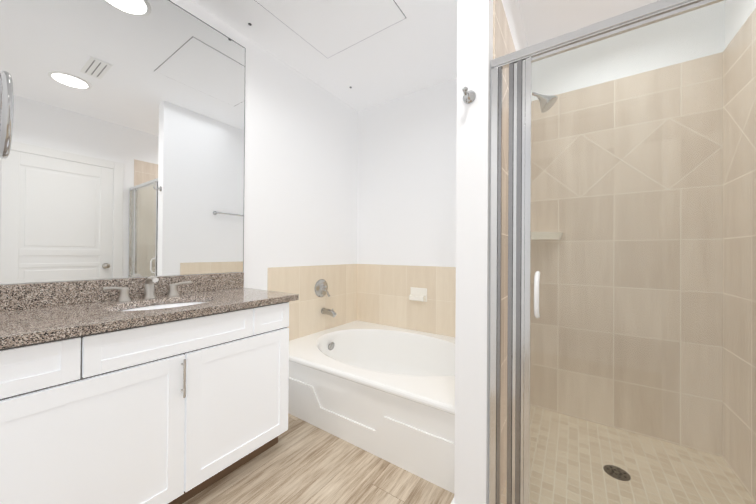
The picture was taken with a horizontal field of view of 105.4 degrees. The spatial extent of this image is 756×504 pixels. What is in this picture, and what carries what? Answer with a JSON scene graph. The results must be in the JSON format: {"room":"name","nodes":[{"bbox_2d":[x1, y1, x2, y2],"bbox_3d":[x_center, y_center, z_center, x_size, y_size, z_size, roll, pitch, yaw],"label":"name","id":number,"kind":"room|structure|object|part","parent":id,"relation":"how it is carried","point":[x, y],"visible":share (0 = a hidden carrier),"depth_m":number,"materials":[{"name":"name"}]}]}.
{"room":"bathroom","nodes":[
{"label":"bathroom","id":0,"kind":"room"},
{"bbox_2d":[0,0,357,340],"bbox_3d":[-0.996,-0.192,2.065,0.100,2.680,2.600,0,0,34],"label":"wall","id":1,"kind":"structure","parent":0,"point":[301,171],"depth_m":2.38,"materials":[{"name":"paint"}]},
{"bbox_2d":[0,0,244,283],"bbox_3d":[-1.281,-0.657,1.544,0.006,1.583,1.192,0,0,34],"label":"mirror","id":2,"kind":"object","parent":1,"relation":"attached to","point":[125,158],"visible":1,"depth_m":1.48,"materials":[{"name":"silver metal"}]},
{"bbox_2d":[267,264,356,340],"bbox_3d":[-0.535,0.428,2.652,0.008,0.608,1.100,0,0,34],"label":"wall tile","id":3,"kind":"structure","parent":1,"relation":"attached to","point":[307,317],"depth_m":2.60,"materials":[{"name":"beige tile"}]},
{"bbox_2d":[315,279,336,316],"bbox_3d":[-0.462,0.422,2.615,0.153,0.341,0.164,0,0,34],"label":"tub faucet","id":4,"kind":"object","parent":3,"relation":"attached to","point":[321,287],"visible":1,"depth_m":2.62,"materials":[{"name":"grey metal"}]},
{"bbox_2d":[183,413,453,503],"bbox_3d":[-0.217,1.198,0.781,2.840,0.100,4.030,0,0,34],"label":"floor","id":5,"kind":"structure","parent":0,"point":[302,462],"depth_m":1.46,"materials":[{"name":"brown wood"}]},
{"bbox_2d":[0,272,298,503],"bbox_3d":[-1.050,0.635,1.369,0.593,1.020,1.189,0,0,34],"label":"bathroom vanity","id":6,"kind":"object","parent":5,"relation":"on","point":[160,390],"visible":1,"depth_m":1.16,"materials":[{"name":"paint"}]},
{"bbox_3d":[-1.091,0.358,0.859,0.019,0.139,0.285,0,0,34],"label":"drawer","id":7,"kind":"part","parent":6,"relation":"part of","materials":[{"name":"paint"}]},
{"bbox_3d":[-1.005,0.735,0.988,0.019,0.593,0.602,0,0,34],"label":"door","id":8,"kind":"part","parent":6,"relation":"part of","materials":[{"name":"paint"}]},
{"bbox_2d":[0,272,298,348],"bbox_3d":[-1.047,0.208,1.371,0.593,0.138,1.189,0,0,34],"label":"countertop","id":9,"kind":"structure","parent":6,"relation":"on","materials":[{"name":"stone"}]},
{"bbox_2d":[101,276,191,301],"bbox_3d":[-1.186,0.184,1.508,0.113,0.120,0.384,0,0,34],"label":"faucet","id":10,"kind":"object","parent":9,"relation":"on","point":[149,296],"depth_m":1.50,"materials":[{"name":"silver metal"}]},
{"bbox_3d":[-0.820,0.531,1.214,0.031,0.160,0.010,0,0,34],"label":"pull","id":11,"kind":"part","parent":6,"relation":"part of","materials":[{"name":"silver metal"}]},
{"bbox_3d":[-0.681,0.739,1.465,0.019,0.593,0.537,0,0,34],"label":"door","id":12,"kind":"part","parent":6,"relation":"part of","materials":[{"name":"paint"}]},
{"bbox_3d":[-0.590,0.364,1.598,0.019,0.139,0.221,0,0,34],"label":"drawer","id":13,"kind":"part","parent":6,"relation":"part of","materials":[{"name":"paint"}]},
{"bbox_2d":[288,320,454,492],"bbox_3d":[0.083,0.946,2.216,1.518,0.420,1.115,0,0,34],"label":"bathtub","id":14,"kind":"object","parent":5,"relation":"on","point":[385,392],"visible":0.79,"depth_m":1.77,"materials":[{"name":"white ceramic"}]},
{"bbox_2d":[357,78,456,335],"bbox_3d":[0.896,-0.177,2.413,2.840,2.680,0.100,0,0,34],"label":"wall","id":15,"kind":"structure","parent":0,"point":[406,203],"depth_m":2.76,"materials":[{"name":"paint"}]},
{"bbox_2d":[357,264,455,336],"bbox_3d":[0.399,0.434,2.679,1.508,0.608,0.008,0,0,34],"label":"wall tile","id":16,"kind":"structure","parent":15,"relation":"attached to","point":[383,292],"depth_m":2.76,"materials":[{"name":"beige tile"}]},
{"bbox_2d":[409,287,426,301],"bbox_3d":[0.366,0.395,2.663,0.170,0.124,0.055,0,0,34],"label":"soap dish","id":17,"kind":"object","parent":16,"relation":"attached to","point":[418,294],"visible":1,"depth_m":2.66,"materials":[{"name":"white ceramic"}]},
{"bbox_2d":[191,0,658,110],"bbox_3d":[-0.197,-1.582,0.793,2.840,0.100,4.030,0,0,34],"label":"ceiling","id":18,"kind":"structure","parent":0,"point":[415,50],"depth_m":2.08,"materials":[{"name":"paint"}]},
{"bbox_2d":[255,0,404,57],"bbox_3d":[-0.303,-1.526,1.782,0.695,0.004,0.690,0,0,34],"label":"ceiling access panel","id":19,"kind":"object","parent":18,"relation":"attached to","point":[327,28],"visible":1,"depth_m":1.88,"materials":[{"name":"paint"}]},
{"bbox_2d":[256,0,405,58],"bbox_3d":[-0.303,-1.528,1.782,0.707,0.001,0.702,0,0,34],"label":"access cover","id":20,"kind":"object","parent":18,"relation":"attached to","point":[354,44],"visible":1,"depth_m":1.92,"materials":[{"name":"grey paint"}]},
{"bbox_2d":[454,0,527,503],"bbox_3d":[0.736,-0.181,1.700,0.128,2.680,1.260,0,0,34],"label":"wall","id":21,"kind":"structure","parent":0,"point":[474,38],"depth_m":1.18,"materials":[{"name":"paint"}]},
{"bbox_2d":[462,87,475,103],"bbox_3d":[0.357,-0.636,1.156,0.052,0.052,0.071,0,0,34],"label":"robe hook","id":22,"kind":"object","parent":21,"relation":"attached to","point":[469,97],"visible":1,"depth_m":1.17,"materials":[{"name":"silver metal"}]},
{"bbox_2d":[493,0,515,499],"bbox_3d":[0.812,0.009,1.692,0.008,2.300,1.185,0,0,34],"label":"shower wall tile","id":23,"kind":"structure","parent":21,"relation":"attached to","point":[503,44],"depth_m":1.38,"materials":[{"name":"beige tile"}]},
{"bbox_2d":[500,480,506,503],"bbox_3d":[1.214,1.155,1.419,0.972,0.012,1.152,0,0,34],"label":"floor","id":24,"kind":"structure","parent":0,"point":[503,500],"depth_m":1.35,"materials":[{"name":"beige tile"}]},
{"bbox_3d":[-1.014,-0.198,0.567,1.550,2.680,0.100,0,0,34],"label":"wall","id":25,"kind":"structure","parent":0,"visible":0},
{"bbox_2d":[0,70,13,158],"bbox_3d":[-1.285,-0.463,0.906,0.283,0.299,0.153,0,0,34],"label":"towel ring","id":26,"kind":"object","parent":25,"relation":"attached to","point":[6,104],"visible":1,"depth_m":0.89,"materials":[{"name":"silver metal"}]},
{"bbox_3d":[0.863,1.106,0.901,0.988,0.100,0.100,0,0,34],"label":"sill","id":27,"kind":"structure","parent":0,"visible":0},
{"bbox_2d":[488,0,755,503],"bbox_3d":[0.859,0.140,0.889,0.986,1.832,0.074,0,0,34],"label":"shower door","id":28,"kind":"structure","parent":27,"relation":"on","point":[631,361],"depth_m":0.93,"materials":[{"name":"clear glass"}]},
{"bbox_3d":[0.586,0.160,1.060,0.017,0.176,0.051,0,0,34],"label":"handle","id":29,"kind":"part","parent":28,"relation":"part of","materials":[{"name":"white plastic"}]}
]}

